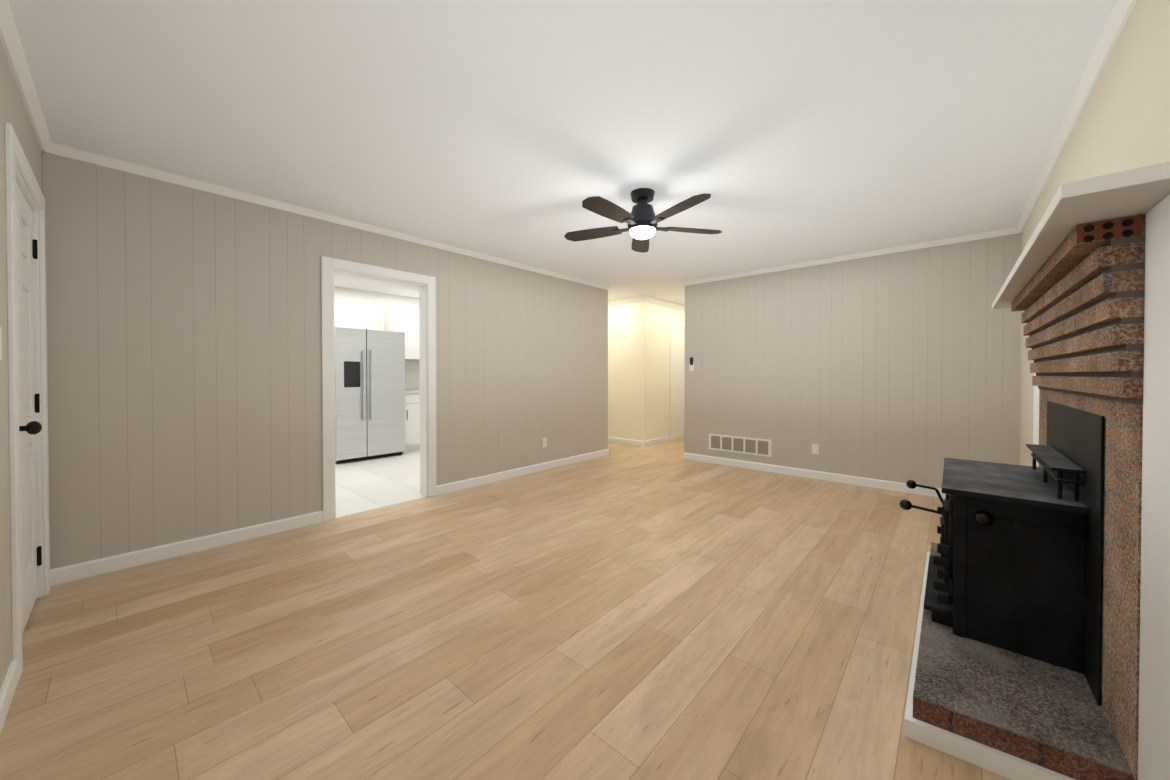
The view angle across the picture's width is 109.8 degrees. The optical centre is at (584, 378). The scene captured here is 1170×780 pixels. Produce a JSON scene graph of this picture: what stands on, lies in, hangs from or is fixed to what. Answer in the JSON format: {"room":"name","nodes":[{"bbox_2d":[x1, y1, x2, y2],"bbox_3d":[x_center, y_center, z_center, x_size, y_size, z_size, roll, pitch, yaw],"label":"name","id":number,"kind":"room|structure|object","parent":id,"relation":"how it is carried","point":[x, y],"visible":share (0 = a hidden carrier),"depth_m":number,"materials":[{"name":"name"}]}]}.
{"room":"living room","nodes":[
{"label":"living room","id":0,"kind":"room"},
{"bbox_2d":[0,40,43,688],"bbox_3d":[-1.458,-0.059,0.830,4.170,2.440,0.120,1,1,42],"label":"wall","id":1,"kind":"structure","parent":0,"point":[13,111],"depth_m":1.52,"materials":[{"name":"beige paint"}]},
{"bbox_2d":[0,327,1,359],"bbox_3d":[-2.026,-0.122,1.421,0.075,0.115,0.006,1,1,42],"label":"light switch","id":2,"kind":"object","parent":1,"relation":"attached to","point":[0,343],"visible":0.95,"depth_m":1.43,"materials":[{"name":"white plastic"}]},
{"bbox_2d":[0,659,18,733],"bbox_3d":[-1.012,1.120,0.535,3.095,0.088,0.014,1,1,42],"label":"baseboard","id":3,"kind":"structure","parent":1,"relation":"attached to","point":[8,688],"depth_m":1.45,"materials":[{"name":"white wood"}]},
{"bbox_2d":[4,122,49,679],"bbox_3d":[-2.580,0.093,1.843,1.000,2.115,0.136,1,1,42],"label":"door frame","id":4,"kind":"structure","parent":1,"relation":"attached to","point":[17,167],"depth_m":1.62,"materials":[{"name":"white wood"}]},
{"bbox_2d":[0,0,55,154],"bbox_3d":[-1.409,-1.255,0.880,4.080,0.050,0.038,1,1,42],"label":"crown molding","id":5,"kind":"structure","parent":1,"relation":"attached to","point":[9,37],"depth_m":1.70,"materials":[{"name":"white wood"}]},
{"bbox_2d":[16,182,41,634],"bbox_3d":[-2.550,0.135,1.892,0.828,2.007,0.118,1,1,42],"label":"entry door","id":6,"kind":"structure","parent":1,"relation":"in","point":[30,427],"depth_m":1.98,"materials":[{"name":"white wood"}]},
{"bbox_2d":[41,151,684,568],"bbox_3d":[-0.198,-0.107,5.467,0.120,2.440,8.720,1,1,42],"label":"wall","id":7,"kind":"structure","parent":0,"point":[184,350],"depth_m":2.86,"materials":[{"name":"beige paint"}]},
{"bbox_2d":[50,510,322,587],"bbox_3d":[-2.516,1.097,2.759,0.040,0.088,1.335,1,1,42],"label":"baseboard","id":8,"kind":"structure","parent":7,"relation":"attached to","point":[64,574],"depth_m":2.64,"materials":[{"name":"white wood"}]},
{"bbox_2d":[46,144,609,289],"bbox_3d":[-1.307,-1.288,4.092,0.038,0.050,4.970,1,1,42],"label":"crown molding","id":9,"kind":"structure","parent":7,"relation":"attached to","point":[64,151],"depth_m":3.00,"materials":[{"name":"white wood"}]},
{"bbox_2d":[321,256,435,521],"bbox_3d":[-1.816,0.079,3.663,0.164,2.105,0.960,1,1,42],"label":"trim","id":10,"kind":"structure","parent":7,"relation":"attached to","point":[331,267],"depth_m":3.61,"materials":[{"name":"white wood"}]},
{"bbox_2d":[436,449,608,494],"bbox_3d":[-0.555,1.074,4.994,0.034,0.088,2.689,1,1,42],"label":"baseboard","id":11,"kind":"structure","parent":7,"relation":"attached to","point":[458,485],"depth_m":4.69,"materials":[{"name":"white wood"}]},
{"bbox_2d":[542,438,546,447],"bbox_3d":[-0.497,0.785,5.046,0.006,0.115,0.070,1,1,42],"label":"electrical outlet","id":12,"kind":"object","parent":7,"relation":"attached to","point":[544,442],"visible":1,"depth_m":5.04,"materials":[{"name":"white plastic"}]},
{"bbox_2d":[640,295,684,310],"bbox_3d":[1.852,-1.307,7.620,0.060,0.085,2.760,1,1,42],"label":"crown molding","id":13,"kind":"structure","parent":7,"relation":"attached to","point":[646,298],"depth_m":7.00,"materials":[{"name":"white wood"}]},
{"bbox_2d":[644,432,683,445],"bbox_3d":[1.850,1.046,7.677,0.014,0.088,2.714,1,1,42],"label":"baseboard","id":14,"kind":"structure","parent":7,"relation":"attached to","point":[662,439],"depth_m":7.09,"materials":[{"name":"white wood"}]},
{"bbox_2d":[670,321,684,439],"bbox_3d":[1.822,0.038,7.633,0.016,2.105,0.950,1,1,42],"label":"door","id":15,"kind":"structure","parent":7,"relation":"attached to","point":[677,359],"depth_m":7.47,"materials":[{"name":"white wood"}]},
{"bbox_2d":[334,286,419,389],"bbox_3d":[-3.526,-0.114,6.122,0.120,2.440,4.670,1,1,42],"label":"wall","id":16,"kind":"structure","parent":0,"point":[358,309],"depth_m":6.31,"materials":[{"name":"white paint"}]},
{"bbox_2d":[385,310,419,360],"bbox_3d":[-2.802,-0.673,6.562,0.349,0.750,0.597,1,1,42],"label":"upper cabinet","id":17,"kind":"object","parent":16,"relation":"attached to","point":[407,322],"depth_m":6.38,"materials":[{"name":"white wood"}]},
{"bbox_2d":[0,437,1010,779],"bbox_3d":[0.353,1.166,5.070,7.330,0.102,8.840,1,1,42],"label":"floor","id":18,"kind":"structure","parent":0,"point":[626,614],"depth_m":1.81,"materials":[{"name":"brown wood"}]},
{"bbox_2d":[334,327,404,463],"bbox_3d":[-3.141,0.222,5.823,0.777,1.775,0.890,1,1,42],"label":"fridge","id":19,"kind":"object","parent":18,"relation":"on","point":[369,394],"visible":0.92,"depth_m":5.56,"materials":[{"name":"silver metal"}]},
{"bbox_2d":[403,394,419,452],"bbox_3d":[-2.706,0.662,6.489,0.608,0.880,0.597,1,1,42],"label":"base cabinet","id":20,"kind":"object","parent":18,"relation":"on","point":[412,401],"depth_m":6.18,"materials":[{"name":"white wood"}]},
{"bbox_2d":[405,390,419,393],"bbox_3d":[-2.307,0.198,6.922,0.620,0.040,1.800,1,1,42],"label":"countertop","id":21,"kind":"structure","parent":20,"relation":"on","point":[406,391],"depth_m":6.18,"materials":[{"name":"white stone"}]},
{"bbox_2d":[904,542,1134,779],"bbox_3d":[1.796,1.087,1.773,0.550,0.128,1.680,1,1,42],"label":"hearth slab","id":22,"kind":"object","parent":18,"relation":"on","point":[1006,713],"visible":0.44,"depth_m":1.29,"materials":[{"name":"grey stone"}]},
{"bbox_2d":[899,401,1103,705],"bbox_3d":[1.744,0.567,1.828,0.532,0.912,0.980,1,1,42],"label":"stove","id":23,"kind":"object","parent":22,"relation":"on","point":[1015,566],"visible":1,"depth_m":1.53,"materials":[{"name":"black metal"}]},
{"bbox_2d":[1011,214,1145,779],"bbox_3d":[1.937,0.301,1.656,0.195,1.447,1.616,1,1,42],"label":"brick fireplace","id":24,"kind":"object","parent":22,"relation":"on","point":[1079,300],"depth_m":1.17,"materials":[{"name":"brown brick"}]},
{"bbox_2d":[992,161,1169,308],"bbox_3d":[1.917,-0.441,1.673,0.258,0.036,2.165,1,1,42],"label":"mantel shelf","id":25,"kind":"object","parent":24,"relation":"on","point":[1131,192],"visible":0.58,"depth_m":1.00,"materials":[{"name":"white wood"}]},
{"bbox_2d":[8,0,1114,304],"bbox_3d":[0.353,-1.373,5.043,7.330,0.100,8.840,1,1,42],"label":"ceiling","id":26,"kind":"structure","parent":0,"point":[784,132],"depth_m":1.99,"materials":[{"name":"white paint"}]},
{"bbox_2d":[564,188,721,252],"bbox_3d":[0.370,-1.141,2.848,1.158,0.317,1.101,1,1,42],"label":"ceiling fan","id":27,"kind":"object","parent":26,"relation":"hanging from","point":[641,219],"visible":1,"depth_m":2.81,"materials":[{"name":"black"}]},
{"bbox_2d":[608,302,637,439],"bbox_3d":[-0.024,-0.129,7.616,2.480,2.440,0.120,1,1,42],"label":"wall","id":28,"kind":"structure","parent":0,"point":[622,364],"depth_m":6.94,"materials":[{"name":"beige paint"}]},
{"bbox_2d":[608,437,643,446],"bbox_3d":[-0.031,1.048,7.545,2.580,0.088,0.014,1,1,42],"label":"baseboard","id":29,"kind":"structure","parent":28,"relation":"attached to","point":[610,439],"depth_m":6.89,"materials":[{"name":"white wood"}]},
{"bbox_2d":[608,296,643,305],"bbox_3d":[-0.047,-1.306,7.504,2.580,0.085,0.060,1,1,42],"label":"crown molding","id":30,"kind":"structure","parent":28,"relation":"attached to","point":[636,298],"depth_m":6.86,"materials":[{"name":"white wood"}]},
{"bbox_2d":[684,233,1021,487],"bbox_3d":[2.655,-0.098,4.626,3.320,2.440,0.120,1,1,42],"label":"wall","id":31,"kind":"structure","parent":0,"point":[902,367],"depth_m":4.29,"materials":[{"name":"beige paint"}]},
{"bbox_2d":[689,357,693,370],"bbox_3d":[1.453,-0.198,5.605,0.070,0.180,0.016,1,1,42],"label":"light switch","id":32,"kind":"object","parent":31,"relation":"attached to","point":[691,365],"visible":1,"depth_m":5.60,"materials":[{"name":"white plastic"}]},
{"bbox_2d":[709,434,770,456],"bbox_3d":[1.936,0.834,5.189,0.790,0.205,0.009,1,1,42],"label":"air vent","id":33,"kind":"object","parent":31,"relation":"in","point":[751,446],"visible":1,"depth_m":5.17,"materials":[{"name":"white metal"}]},
{"bbox_2d":[683,453,945,497],"bbox_3d":[2.561,1.078,4.632,3.214,0.088,0.014,1,1,42],"label":"baseboard","id":34,"kind":"structure","parent":31,"relation":"attached to","point":[861,481],"depth_m":4.58,"materials":[{"name":"white wood"}]},
{"bbox_2d":[812,444,818,454],"bbox_3d":[2.583,0.789,4.614,0.070,0.115,0.006,1,1,42],"label":"electrical outlet","id":35,"kind":"object","parent":31,"relation":"attached to","point":[815,448],"visible":1,"depth_m":4.61,"materials":[{"name":"white plastic"}]},
{"bbox_2d":[683,228,1011,285],"bbox_3d":[2.539,-1.294,4.611,3.150,0.050,0.038,1,1,42],"label":"crown molding","id":36,"kind":"structure","parent":31,"relation":"attached to","point":[1008,231],"depth_m":4.26,"materials":[{"name":"white wood"}]},
{"bbox_2d":[1019,0,1169,465],"bbox_3d":[1.957,-0.065,1.438,0.120,2.440,5.570,1,1,42],"label":"wall","id":37,"kind":"structure","parent":0,"point":[1123,123],"depth_m":1.46,"materials":[{"name":"beige paint"}]},
{"bbox_2d":[1033,373,1038,466],"bbox_3d":[2.596,0.358,2.312,0.082,1.575,0.240,1,1,42],"label":"trim","id":38,"kind":"structure","parent":37,"relation":"attached to","point":[1036,419],"depth_m":2.34,"materials":[{"name":"white wood"}]},
{"bbox_2d":[1012,0,1136,233],"bbox_3d":[1.938,-1.262,1.522,0.038,0.050,5.450,1,1,42],"label":"crown molding","id":39,"kind":"structure","parent":37,"relation":"attached to","point":[1118,16],"depth_m":1.80,"materials":[{"name":"white wood"}]},
{"bbox_2d":[1138,194,1169,779],"bbox_3d":[1.359,0.373,0.926,0.086,1.575,0.246,1,1,42],"label":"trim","id":40,"kind":"structure","parent":37,"relation":"attached to","point":[1154,720],"depth_m":0.96,"materials":[{"name":"white wood"}]}
]}

